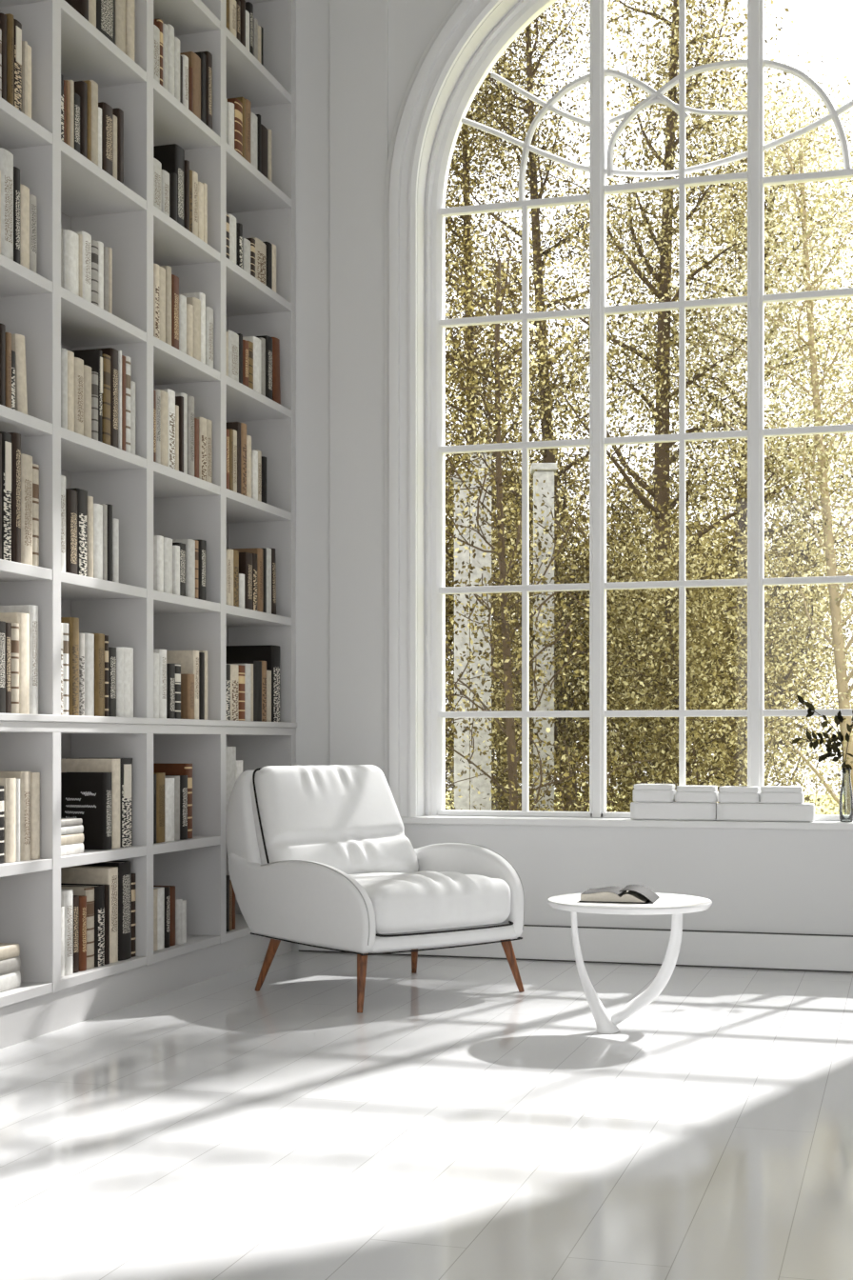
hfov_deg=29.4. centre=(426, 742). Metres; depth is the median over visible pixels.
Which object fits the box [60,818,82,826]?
book
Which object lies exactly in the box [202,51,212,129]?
book
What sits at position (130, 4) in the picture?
book
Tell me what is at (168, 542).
book
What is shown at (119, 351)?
book
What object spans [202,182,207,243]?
book
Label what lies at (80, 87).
book
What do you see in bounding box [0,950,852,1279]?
floor
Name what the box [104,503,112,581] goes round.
book
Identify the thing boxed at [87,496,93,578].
book
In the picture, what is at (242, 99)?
book
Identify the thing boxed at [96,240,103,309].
book
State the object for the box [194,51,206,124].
book
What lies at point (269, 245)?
book
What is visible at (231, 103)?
book
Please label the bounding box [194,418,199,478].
book
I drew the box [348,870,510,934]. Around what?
seat cushion
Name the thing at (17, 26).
book
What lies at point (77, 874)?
book
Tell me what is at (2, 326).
book
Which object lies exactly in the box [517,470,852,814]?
shrub
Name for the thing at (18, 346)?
book
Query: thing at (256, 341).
book
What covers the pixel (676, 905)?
side table
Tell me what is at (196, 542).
book
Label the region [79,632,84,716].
book
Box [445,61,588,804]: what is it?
tree
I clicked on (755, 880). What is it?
wall
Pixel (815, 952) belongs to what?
baseboard
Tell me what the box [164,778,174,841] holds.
book
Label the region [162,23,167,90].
book
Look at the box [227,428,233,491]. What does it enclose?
book
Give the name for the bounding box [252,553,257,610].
book
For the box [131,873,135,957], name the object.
book
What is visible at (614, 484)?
shrub
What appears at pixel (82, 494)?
book
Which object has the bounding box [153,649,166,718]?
book
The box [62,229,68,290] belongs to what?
book
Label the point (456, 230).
tree
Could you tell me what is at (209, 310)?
book
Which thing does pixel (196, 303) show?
book
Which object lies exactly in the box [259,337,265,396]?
book
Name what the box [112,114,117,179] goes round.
book
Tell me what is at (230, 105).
book
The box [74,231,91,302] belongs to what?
book
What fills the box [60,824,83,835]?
book
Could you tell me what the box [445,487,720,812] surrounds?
shrub
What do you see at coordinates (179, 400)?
book
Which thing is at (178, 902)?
book
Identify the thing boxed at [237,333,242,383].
book
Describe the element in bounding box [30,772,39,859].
book
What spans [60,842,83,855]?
book
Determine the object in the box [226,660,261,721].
book
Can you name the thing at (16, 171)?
book
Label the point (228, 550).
book
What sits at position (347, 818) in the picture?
cushion
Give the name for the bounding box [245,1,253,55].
book
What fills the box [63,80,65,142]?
book
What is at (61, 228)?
book
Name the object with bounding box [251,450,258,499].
book
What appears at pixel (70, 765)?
book
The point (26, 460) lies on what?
book
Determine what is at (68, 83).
book
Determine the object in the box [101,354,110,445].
book
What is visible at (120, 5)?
book
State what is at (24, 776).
book
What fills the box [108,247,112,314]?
book
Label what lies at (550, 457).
tree
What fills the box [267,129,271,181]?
book
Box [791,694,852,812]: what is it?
leafy sprig
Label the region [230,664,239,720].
book
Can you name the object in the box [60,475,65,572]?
book
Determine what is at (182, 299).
book
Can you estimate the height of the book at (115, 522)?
0.229 m
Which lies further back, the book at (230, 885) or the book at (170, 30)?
the book at (230, 885)
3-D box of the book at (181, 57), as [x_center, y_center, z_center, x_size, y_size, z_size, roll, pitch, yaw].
[-1.025,-2.569,6.340,0.154,0.203,0.024,0,0,17]
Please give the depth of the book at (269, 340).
7.17 m
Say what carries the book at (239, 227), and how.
on the bookcase
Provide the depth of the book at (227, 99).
6.74 m
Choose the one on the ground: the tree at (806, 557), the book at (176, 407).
the tree at (806, 557)
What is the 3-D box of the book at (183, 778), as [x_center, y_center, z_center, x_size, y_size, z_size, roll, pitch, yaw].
[-1.034,0.253,6.393,0.188,0.251,0.068,0,0,17]
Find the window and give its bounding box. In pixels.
[384,0,852,830]
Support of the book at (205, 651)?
on the bookcase
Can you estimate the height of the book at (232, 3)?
0.167 m
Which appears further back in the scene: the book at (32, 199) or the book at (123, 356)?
the book at (123, 356)
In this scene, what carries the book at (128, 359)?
on the bookcase
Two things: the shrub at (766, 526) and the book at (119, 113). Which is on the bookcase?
the book at (119, 113)
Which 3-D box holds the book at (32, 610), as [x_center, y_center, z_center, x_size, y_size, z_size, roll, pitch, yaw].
[-1.379,-0.269,5.293,0.236,0.352,0.053,0,0,17]
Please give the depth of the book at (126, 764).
5.90 m
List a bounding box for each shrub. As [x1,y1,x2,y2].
[445,409,717,810]
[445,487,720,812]
[494,440,850,812]
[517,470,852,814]
[587,465,852,808]
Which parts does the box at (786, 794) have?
lid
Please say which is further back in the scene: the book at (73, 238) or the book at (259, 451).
the book at (259, 451)
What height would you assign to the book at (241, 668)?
0.235 m
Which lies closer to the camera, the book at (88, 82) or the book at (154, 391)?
the book at (88, 82)
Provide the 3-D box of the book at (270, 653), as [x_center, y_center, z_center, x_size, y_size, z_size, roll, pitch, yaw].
[-0.784,-0.264,7.307,0.245,0.342,0.104,0,0,17]
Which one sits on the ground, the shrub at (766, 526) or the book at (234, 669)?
the shrub at (766, 526)
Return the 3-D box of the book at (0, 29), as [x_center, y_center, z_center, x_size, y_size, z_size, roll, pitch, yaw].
[-1.411,-2.110,5.083,0.176,0.228,0.026,0,0,17]
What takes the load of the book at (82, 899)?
on the bookcase
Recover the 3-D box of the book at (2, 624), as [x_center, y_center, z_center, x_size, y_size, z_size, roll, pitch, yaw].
[-1.410,-0.235,5.083,0.188,0.285,0.057,0,0,17]
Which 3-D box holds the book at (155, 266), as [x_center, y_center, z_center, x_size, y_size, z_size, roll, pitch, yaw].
[-1.101,-1.654,6.134,0.193,0.286,0.044,0,0,17]
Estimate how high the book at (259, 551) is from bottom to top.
0.278 m
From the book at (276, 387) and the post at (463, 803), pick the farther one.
the post at (463, 803)
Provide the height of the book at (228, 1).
0.152 m
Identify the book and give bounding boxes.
[0,12,6,100]
[0,28,1,97]
[0,147,13,260]
[0,171,0,254]
[0,322,5,406]
[0,431,11,560]
[0,433,1,559]
[0,604,38,714]
[0,612,29,714]
[0,620,5,713]
[0,771,30,860]
[0,778,15,862]
[0,785,3,863]
[0,942,19,959]
[0,956,20,975]
[0,970,20,992]
[5,13,13,105]
[5,332,11,408]
[5,622,11,713]
[7,432,20,562]
[11,333,27,414]
[11,350,15,409]
[11,622,19,713]
[13,18,21,111]
[13,166,19,263]
[15,779,19,861]
[20,183,29,269]
[20,453,32,565]
[21,40,27,116]
[27,44,31,118]
[29,194,36,273]
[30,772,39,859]
[32,463,39,566]
[60,74,63,141]
[60,227,62,287]
[60,348,67,429]
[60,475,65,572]
[60,617,79,715]
[60,622,62,715]
[60,758,119,848]
[60,772,112,849]
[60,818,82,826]
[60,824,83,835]
[60,833,83,844]
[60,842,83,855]
[60,865,118,963]
[60,882,109,964]
[60,883,104,966]
[60,885,94,969]
[60,888,72,975]
[60,906,64,977]
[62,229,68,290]
[62,622,68,715]
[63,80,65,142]
[64,0,88,20]
[65,80,70,146]
[65,229,79,296]
[65,488,87,576]
[65,489,77,574]
[65,758,132,847]
[67,80,74,148]
[67,350,74,431]
[70,347,118,448]
[72,349,102,441]
[72,895,79,973]
[74,80,87,158]
[74,92,79,153]
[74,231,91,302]
[74,357,83,435]
[78,234,82,298]
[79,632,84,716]
[79,895,86,971]
[80,632,94,716]
[81,860,131,960]
[83,80,91,160]
[83,80,98,165]
[83,364,91,438]
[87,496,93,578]
[88,0,96,27]
[91,240,98,305]
[91,371,98,440]
[93,503,102,579]
[93,633,104,716]
[96,0,115,44]
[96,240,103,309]
[98,101,112,176]
[98,107,101,168]
[99,503,107,580]
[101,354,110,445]
[103,246,108,311]
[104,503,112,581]
[104,635,108,716]
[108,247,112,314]
[108,646,116,717]
[111,646,123,717]
[112,108,123,183]
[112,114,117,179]
[112,518,119,582]
[115,0,125,53]
[118,350,121,449]
[119,646,133,717]
[121,355,125,451]
[125,0,134,60]
[125,356,130,452]
[130,380,135,454]
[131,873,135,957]
[153,18,162,85]
[153,24,159,83]
[153,143,184,227]
[153,158,161,211]
[153,263,159,339]
[153,388,160,463]
[153,390,156,461]
[153,535,163,591]
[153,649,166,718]
[153,653,159,718]
[153,763,192,839]
[153,772,164,842]
[153,774,156,843]
[153,885,175,946]
[153,886,169,947]
[153,887,164,949]
[153,888,157,951]
[159,265,165,342]
[159,389,175,469]
[160,265,171,345]
[160,390,168,466]
[161,169,169,216]
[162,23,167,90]
[163,537,172,593]
[164,775,187,839]
[164,776,179,839]
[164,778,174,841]
[165,23,174,96]
[166,650,199,719]
[166,663,175,719]
[169,172,177,221]
[171,274,179,349]
[172,539,195,598]
[172,542,185,596]
[172,545,179,595]
[174,37,179,100]
[175,392,187,474]
[175,396,183,472]
[175,404,179,470]
[175,663,180,719]
[175,899,182,944]
[179,292,205,363]
[179,294,186,353]
[180,51,200,119]
[180,55,182,103]
[180,673,194,719]
[181,54,188,108]
[182,900,186,942]
[184,160,189,230]
[186,297,200,361]
[186,303,193,357]
[187,395,194,476]
[188,66,193,113]
[189,169,192,232]
[192,170,198,237]
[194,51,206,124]
[194,417,206,480]
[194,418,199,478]
[194,540,198,599]
[196,539,206,600]
[198,181,203,240]
[199,650,207,719]
[199,652,204,719]
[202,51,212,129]
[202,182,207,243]
[205,306,213,368]
[206,419,212,482]
[226,0,229,30]
[226,99,227,142]
[226,213,236,263]
[226,214,229,259]
[226,329,239,381]
[226,331,228,376]
[226,421,240,494]
[226,428,229,489]
[226,549,230,605]
[226,644,280,721]
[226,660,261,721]
[226,663,250,720]
[226,664,230,720]
[226,746,236,813]
[226,875,229,931]
[227,97,245,159]
[227,98,242,156]
[227,101,232,147]
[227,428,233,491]
[227,548,233,605]
[229,0,236,37]
[229,880,232,930]
[230,547,263,612]
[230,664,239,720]
[231,102,234,148]
[232,887,235,929]
[233,429,237,492]
[233,549,239,606]
[235,0,240,41]
[236,222,242,268]
[236,760,242,780]
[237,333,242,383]
[238,664,244,720]
[239,552,252,609]
[239,573,244,608]
[240,0,245,46]
[240,422,246,496]
[242,238,250,274]
[242,336,260,393]
[242,340,248,386]
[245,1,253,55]
[245,10,249,51]
[245,99,250,162]
[245,238,255,277]
[246,435,251,498]
[247,340,253,389]
[250,111,257,168]
[250,663,253,720]
[251,237,266,285]
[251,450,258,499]
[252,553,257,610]
[253,18,258,59]
[255,114,260,172]
[255,335,272,399]
[257,450,261,501]
[258,25,260,62]
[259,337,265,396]
[259,547,271,613]
[260,26,263,65]
[260,123,267,178]
[261,456,266,503]
[261,660,266,721]
[262,548,266,612]
[263,241,272,289]
[266,670,271,721]
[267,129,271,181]
[271,243,276,292]
[271,337,280,404]
[271,548,276,614]
[579,884,659,903]
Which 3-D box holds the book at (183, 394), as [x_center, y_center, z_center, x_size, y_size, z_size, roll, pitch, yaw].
[-1.058,-1.206,6.387,0.245,0.319,0.049,0,0,17]
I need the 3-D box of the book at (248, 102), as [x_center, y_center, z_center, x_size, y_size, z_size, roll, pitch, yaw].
[-0.853,-2.606,6.975,0.202,0.277,0.055,0,0,17]
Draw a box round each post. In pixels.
[451,473,473,810]
[467,451,492,810]
[530,462,557,811]
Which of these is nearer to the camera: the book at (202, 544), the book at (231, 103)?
the book at (202, 544)
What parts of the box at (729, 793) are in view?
lid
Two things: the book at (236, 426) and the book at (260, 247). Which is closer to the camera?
the book at (236, 426)
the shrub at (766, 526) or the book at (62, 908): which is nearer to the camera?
the book at (62, 908)
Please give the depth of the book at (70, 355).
5.48 m
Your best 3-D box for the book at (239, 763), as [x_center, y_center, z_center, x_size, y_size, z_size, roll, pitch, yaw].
[-0.902,0.227,6.947,0.233,0.303,0.081,0,0,17]
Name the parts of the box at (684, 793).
lid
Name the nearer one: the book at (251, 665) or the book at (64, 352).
the book at (64, 352)
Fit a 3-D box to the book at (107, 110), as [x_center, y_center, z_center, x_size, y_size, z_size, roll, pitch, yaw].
[-1.205,-2.122,5.758,0.182,0.252,0.072,0,0,17]
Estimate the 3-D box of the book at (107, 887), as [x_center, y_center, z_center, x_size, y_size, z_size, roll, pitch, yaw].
[-1.224,0.644,5.786,0.203,0.281,0.026,0,0,17]
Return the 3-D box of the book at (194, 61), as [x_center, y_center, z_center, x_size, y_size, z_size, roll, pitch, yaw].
[-0.998,-2.599,6.478,0.187,0.261,0.087,0,0,17]
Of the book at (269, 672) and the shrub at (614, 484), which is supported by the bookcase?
the book at (269, 672)
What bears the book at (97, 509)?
on the bookcase
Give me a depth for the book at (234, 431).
6.82 m
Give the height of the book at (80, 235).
0.226 m
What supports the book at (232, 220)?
on the bookcase
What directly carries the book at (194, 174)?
on the bookcase
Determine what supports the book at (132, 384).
on the bookcase
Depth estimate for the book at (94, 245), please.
5.64 m
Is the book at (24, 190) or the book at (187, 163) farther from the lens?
the book at (187, 163)
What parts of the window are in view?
casing, frame, sill, rail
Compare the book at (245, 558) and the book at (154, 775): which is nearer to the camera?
the book at (154, 775)
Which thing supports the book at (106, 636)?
on the bookcase
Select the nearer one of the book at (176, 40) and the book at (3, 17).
the book at (3, 17)
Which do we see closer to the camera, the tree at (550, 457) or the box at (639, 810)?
the box at (639, 810)
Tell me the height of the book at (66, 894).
0.286 m
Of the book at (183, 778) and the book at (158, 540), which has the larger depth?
the book at (183, 778)
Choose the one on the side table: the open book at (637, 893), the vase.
the open book at (637, 893)
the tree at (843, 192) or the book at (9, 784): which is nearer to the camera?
the book at (9, 784)
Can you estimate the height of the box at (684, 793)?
0.070 m
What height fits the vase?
0.225 m
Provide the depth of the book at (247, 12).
6.94 m
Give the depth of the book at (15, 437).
5.13 m
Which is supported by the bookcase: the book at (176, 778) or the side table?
the book at (176, 778)
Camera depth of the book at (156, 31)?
6.09 m
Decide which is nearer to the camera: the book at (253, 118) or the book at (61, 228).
the book at (61, 228)
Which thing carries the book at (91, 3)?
on the bookcase
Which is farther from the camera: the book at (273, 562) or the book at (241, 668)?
the book at (273, 562)
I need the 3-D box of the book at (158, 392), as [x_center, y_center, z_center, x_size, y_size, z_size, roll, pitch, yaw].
[-1.097,-1.187,6.141,0.190,0.282,0.044,0,0,17]
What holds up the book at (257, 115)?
on the bookcase
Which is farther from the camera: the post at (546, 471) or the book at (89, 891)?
the post at (546, 471)
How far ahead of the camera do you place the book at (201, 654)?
6.49 m
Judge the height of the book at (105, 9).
0.265 m
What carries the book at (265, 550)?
on the bookcase
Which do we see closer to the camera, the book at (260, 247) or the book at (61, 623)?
the book at (61, 623)
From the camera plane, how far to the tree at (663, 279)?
12.77 m
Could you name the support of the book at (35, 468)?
on the bookcase
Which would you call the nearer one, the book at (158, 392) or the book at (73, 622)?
the book at (73, 622)
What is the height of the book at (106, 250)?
0.236 m
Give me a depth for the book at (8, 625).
5.10 m
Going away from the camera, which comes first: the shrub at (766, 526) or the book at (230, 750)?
the book at (230, 750)
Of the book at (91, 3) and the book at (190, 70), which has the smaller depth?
the book at (91, 3)
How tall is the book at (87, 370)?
0.252 m
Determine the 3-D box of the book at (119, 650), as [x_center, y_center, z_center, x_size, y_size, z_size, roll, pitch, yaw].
[-1.175,-0.218,5.854,0.172,0.250,0.052,0,0,17]
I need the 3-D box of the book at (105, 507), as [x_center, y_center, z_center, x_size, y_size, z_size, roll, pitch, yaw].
[-1.221,-0.704,5.743,0.195,0.269,0.035,0,0,17]
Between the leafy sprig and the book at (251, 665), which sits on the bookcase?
the book at (251, 665)
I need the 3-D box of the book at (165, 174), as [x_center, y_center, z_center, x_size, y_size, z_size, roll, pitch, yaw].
[-1.051,-2.087,6.217,0.130,0.182,0.062,0,0,17]
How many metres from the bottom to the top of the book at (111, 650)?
0.246 m
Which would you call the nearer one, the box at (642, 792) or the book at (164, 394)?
the book at (164, 394)
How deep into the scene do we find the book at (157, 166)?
6.11 m
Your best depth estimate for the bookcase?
6.01 m
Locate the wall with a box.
[291,0,852,950]
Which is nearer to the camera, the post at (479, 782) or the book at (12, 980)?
the book at (12, 980)
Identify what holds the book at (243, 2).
on the bookcase
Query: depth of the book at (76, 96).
5.52 m
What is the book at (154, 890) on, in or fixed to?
on the bookcase
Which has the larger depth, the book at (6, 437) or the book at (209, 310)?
the book at (209, 310)
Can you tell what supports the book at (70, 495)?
on the bookcase
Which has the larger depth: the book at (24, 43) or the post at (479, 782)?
the post at (479, 782)
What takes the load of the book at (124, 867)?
on the bookcase
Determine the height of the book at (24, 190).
0.268 m
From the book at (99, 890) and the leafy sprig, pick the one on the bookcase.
the book at (99, 890)
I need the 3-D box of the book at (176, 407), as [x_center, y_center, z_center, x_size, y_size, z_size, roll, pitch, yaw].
[-1.044,-1.175,6.310,0.172,0.258,0.030,0,0,17]
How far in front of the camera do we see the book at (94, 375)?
5.64 m
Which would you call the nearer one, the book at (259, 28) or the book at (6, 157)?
the book at (6, 157)
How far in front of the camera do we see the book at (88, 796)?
5.76 m
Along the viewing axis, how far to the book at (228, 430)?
6.73 m
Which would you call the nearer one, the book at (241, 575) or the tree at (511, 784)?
the book at (241, 575)
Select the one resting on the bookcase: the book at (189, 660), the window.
the book at (189, 660)
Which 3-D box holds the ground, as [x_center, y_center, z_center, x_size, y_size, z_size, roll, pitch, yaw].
[6.066,1.400,23.913,50.000,0.200,34.700,0,0,17]
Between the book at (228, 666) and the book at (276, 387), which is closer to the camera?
the book at (228, 666)
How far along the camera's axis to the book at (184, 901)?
6.37 m
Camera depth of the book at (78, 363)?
5.53 m
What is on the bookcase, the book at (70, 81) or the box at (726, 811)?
the book at (70, 81)
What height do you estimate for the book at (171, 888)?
0.228 m
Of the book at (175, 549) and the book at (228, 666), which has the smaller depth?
the book at (175, 549)
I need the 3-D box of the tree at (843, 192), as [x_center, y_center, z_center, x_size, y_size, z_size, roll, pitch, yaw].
[4.819,-3.600,13.040,4.102,9.810,3.723,0,0,-19]
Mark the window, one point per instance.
(437, 61)
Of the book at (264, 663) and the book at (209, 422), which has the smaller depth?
the book at (209, 422)
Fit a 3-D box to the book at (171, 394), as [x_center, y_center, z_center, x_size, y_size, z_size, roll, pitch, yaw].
[-1.085,-1.199,6.271,0.232,0.307,0.062,0,0,17]
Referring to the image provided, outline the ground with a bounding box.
[445,791,847,815]
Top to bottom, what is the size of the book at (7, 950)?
0.040 m
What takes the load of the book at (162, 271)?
on the bookcase
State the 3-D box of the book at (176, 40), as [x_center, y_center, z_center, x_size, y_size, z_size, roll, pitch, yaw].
[-1.049,-2.594,6.306,0.191,0.251,0.048,0,0,17]
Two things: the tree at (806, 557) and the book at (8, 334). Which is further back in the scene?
the tree at (806, 557)
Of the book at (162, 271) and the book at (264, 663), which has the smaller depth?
the book at (162, 271)
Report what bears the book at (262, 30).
on the bookcase
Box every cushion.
[249,764,419,874]
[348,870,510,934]
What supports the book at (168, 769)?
on the bookcase
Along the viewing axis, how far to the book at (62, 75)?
5.41 m
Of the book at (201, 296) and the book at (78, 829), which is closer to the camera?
the book at (78, 829)
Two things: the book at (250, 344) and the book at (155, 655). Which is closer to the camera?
the book at (155, 655)
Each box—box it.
[630,801,718,820]
[633,783,676,801]
[675,785,719,802]
[717,802,815,821]
[718,785,759,802]
[760,785,804,803]
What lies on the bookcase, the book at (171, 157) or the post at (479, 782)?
the book at (171, 157)
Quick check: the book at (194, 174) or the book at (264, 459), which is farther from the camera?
the book at (264, 459)
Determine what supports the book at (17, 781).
on the bookcase
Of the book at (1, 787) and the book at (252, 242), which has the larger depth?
the book at (252, 242)
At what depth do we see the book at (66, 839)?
5.51 m
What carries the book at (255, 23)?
on the bookcase
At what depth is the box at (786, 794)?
6.79 m
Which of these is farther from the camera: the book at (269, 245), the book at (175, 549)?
the book at (269, 245)
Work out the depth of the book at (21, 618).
5.19 m
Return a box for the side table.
[547,892,712,1033]
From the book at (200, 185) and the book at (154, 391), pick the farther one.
the book at (200, 185)
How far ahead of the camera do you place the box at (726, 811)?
6.80 m
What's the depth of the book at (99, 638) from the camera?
5.67 m
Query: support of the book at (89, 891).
on the bookcase
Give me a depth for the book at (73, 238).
5.50 m
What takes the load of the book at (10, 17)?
on the bookcase
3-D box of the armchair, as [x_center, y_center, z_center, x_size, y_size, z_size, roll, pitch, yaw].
[-0.210,0.519,6.296,0.798,0.860,1.004,0,0,-39]
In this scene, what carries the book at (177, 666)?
on the bookcase
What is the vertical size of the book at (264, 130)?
0.236 m
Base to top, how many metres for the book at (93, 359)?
0.326 m
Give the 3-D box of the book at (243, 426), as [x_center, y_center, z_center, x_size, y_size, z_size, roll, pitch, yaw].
[-0.871,-1.201,6.938,0.212,0.310,0.056,0,0,17]
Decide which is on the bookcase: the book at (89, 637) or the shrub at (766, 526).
the book at (89, 637)
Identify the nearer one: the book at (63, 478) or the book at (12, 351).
the book at (12, 351)
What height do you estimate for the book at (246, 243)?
0.150 m
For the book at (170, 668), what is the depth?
6.21 m
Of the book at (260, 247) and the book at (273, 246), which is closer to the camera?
the book at (260, 247)
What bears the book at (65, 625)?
on the bookcase
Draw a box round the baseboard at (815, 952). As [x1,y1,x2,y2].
[299,925,852,971]
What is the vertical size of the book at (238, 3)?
0.191 m
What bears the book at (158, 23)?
on the bookcase
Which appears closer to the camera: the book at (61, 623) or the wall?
the book at (61, 623)
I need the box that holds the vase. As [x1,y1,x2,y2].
[839,767,852,821]
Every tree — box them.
[445,0,616,809]
[445,0,771,812]
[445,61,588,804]
[445,211,686,812]
[447,37,852,812]
[458,0,852,801]
[632,5,852,815]
[742,105,852,565]
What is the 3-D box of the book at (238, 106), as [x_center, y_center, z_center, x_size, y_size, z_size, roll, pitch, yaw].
[-0.864,-2.587,6.875,0.166,0.237,0.072,0,0,17]
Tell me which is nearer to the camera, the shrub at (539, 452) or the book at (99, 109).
the book at (99, 109)
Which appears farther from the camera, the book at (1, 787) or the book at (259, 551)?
the book at (259, 551)
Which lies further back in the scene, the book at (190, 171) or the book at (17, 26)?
the book at (190, 171)
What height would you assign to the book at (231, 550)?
0.239 m
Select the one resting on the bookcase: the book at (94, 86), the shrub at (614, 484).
the book at (94, 86)
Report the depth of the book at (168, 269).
6.20 m
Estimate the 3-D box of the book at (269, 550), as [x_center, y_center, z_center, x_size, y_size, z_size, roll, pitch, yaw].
[-0.791,-0.714,7.205,0.208,0.289,0.063,0,0,17]
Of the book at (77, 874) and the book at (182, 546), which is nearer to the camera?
the book at (77, 874)
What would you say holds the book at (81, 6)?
on the bookcase
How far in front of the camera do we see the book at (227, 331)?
6.73 m
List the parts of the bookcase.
shelf, shelf, panel, shelf, shelf, shelf, shelf, shelf, shelf, shelf, shelf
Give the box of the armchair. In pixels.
[225,764,525,1012]
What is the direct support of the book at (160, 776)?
on the bookcase
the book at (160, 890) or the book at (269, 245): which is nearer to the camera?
the book at (160, 890)
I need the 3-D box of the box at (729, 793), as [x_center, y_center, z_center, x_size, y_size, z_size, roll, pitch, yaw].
[1.328,0.219,6.889,0.170,0.068,0.108,0,0,17]
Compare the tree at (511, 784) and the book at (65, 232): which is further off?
the tree at (511, 784)
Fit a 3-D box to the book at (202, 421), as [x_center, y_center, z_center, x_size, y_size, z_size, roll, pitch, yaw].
[-0.973,-1.173,6.533,0.178,0.254,0.063,0,0,17]
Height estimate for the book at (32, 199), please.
0.257 m
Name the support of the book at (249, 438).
on the bookcase
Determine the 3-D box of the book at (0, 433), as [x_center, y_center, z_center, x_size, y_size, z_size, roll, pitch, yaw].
[-1.445,-0.766,5.076,0.245,0.394,0.057,0,0,17]
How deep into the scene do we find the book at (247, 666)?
6.93 m
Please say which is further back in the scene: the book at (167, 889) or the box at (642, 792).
the box at (642, 792)
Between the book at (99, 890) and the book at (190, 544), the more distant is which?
the book at (190, 544)
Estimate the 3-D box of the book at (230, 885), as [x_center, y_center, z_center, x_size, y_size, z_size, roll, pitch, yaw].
[-0.890,0.679,6.827,0.148,0.209,0.033,0,0,17]
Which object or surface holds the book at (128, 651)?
on the bookcase
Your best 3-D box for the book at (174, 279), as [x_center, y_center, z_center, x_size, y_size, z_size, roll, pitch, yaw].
[-1.057,-1.655,6.296,0.196,0.289,0.064,0,0,17]
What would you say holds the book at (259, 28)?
on the bookcase
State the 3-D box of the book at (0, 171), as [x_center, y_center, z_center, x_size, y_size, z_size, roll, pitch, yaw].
[-1.411,-1.643,5.064,0.180,0.265,0.031,0,0,17]
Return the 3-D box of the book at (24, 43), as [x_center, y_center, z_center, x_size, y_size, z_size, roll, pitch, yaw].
[-1.365,-2.119,5.221,0.179,0.246,0.016,0,0,17]
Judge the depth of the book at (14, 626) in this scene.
5.13 m
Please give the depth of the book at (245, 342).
6.91 m
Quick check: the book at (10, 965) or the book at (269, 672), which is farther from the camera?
the book at (269, 672)
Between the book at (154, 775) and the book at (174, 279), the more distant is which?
the book at (174, 279)
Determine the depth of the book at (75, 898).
5.54 m
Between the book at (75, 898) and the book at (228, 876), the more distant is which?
the book at (228, 876)
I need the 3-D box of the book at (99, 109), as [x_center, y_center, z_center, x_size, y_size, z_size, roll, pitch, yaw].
[-1.221,-2.107,5.707,0.174,0.223,0.032,0,0,17]
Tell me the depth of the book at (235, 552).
6.82 m
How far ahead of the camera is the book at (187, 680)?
6.38 m
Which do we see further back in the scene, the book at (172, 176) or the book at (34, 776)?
the book at (172, 176)
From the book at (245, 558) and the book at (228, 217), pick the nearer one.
the book at (228, 217)
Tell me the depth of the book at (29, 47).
5.22 m
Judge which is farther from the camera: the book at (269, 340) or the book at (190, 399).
the book at (269, 340)
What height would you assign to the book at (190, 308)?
0.211 m
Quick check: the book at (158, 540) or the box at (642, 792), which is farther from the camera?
the box at (642, 792)
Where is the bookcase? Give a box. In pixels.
[0,0,297,1049]
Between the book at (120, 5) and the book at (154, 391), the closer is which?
the book at (120, 5)
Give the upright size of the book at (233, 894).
0.188 m
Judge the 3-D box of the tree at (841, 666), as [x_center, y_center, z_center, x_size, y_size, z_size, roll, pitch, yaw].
[3.180,-2.125,12.474,3.138,6.858,4.176,0,0,41]
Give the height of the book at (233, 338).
0.207 m
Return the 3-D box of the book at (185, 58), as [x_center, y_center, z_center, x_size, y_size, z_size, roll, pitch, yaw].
[-1.012,-2.575,6.375,0.159,0.214,0.048,0,0,17]
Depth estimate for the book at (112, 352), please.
5.77 m
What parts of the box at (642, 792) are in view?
lid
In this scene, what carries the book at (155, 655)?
on the bookcase

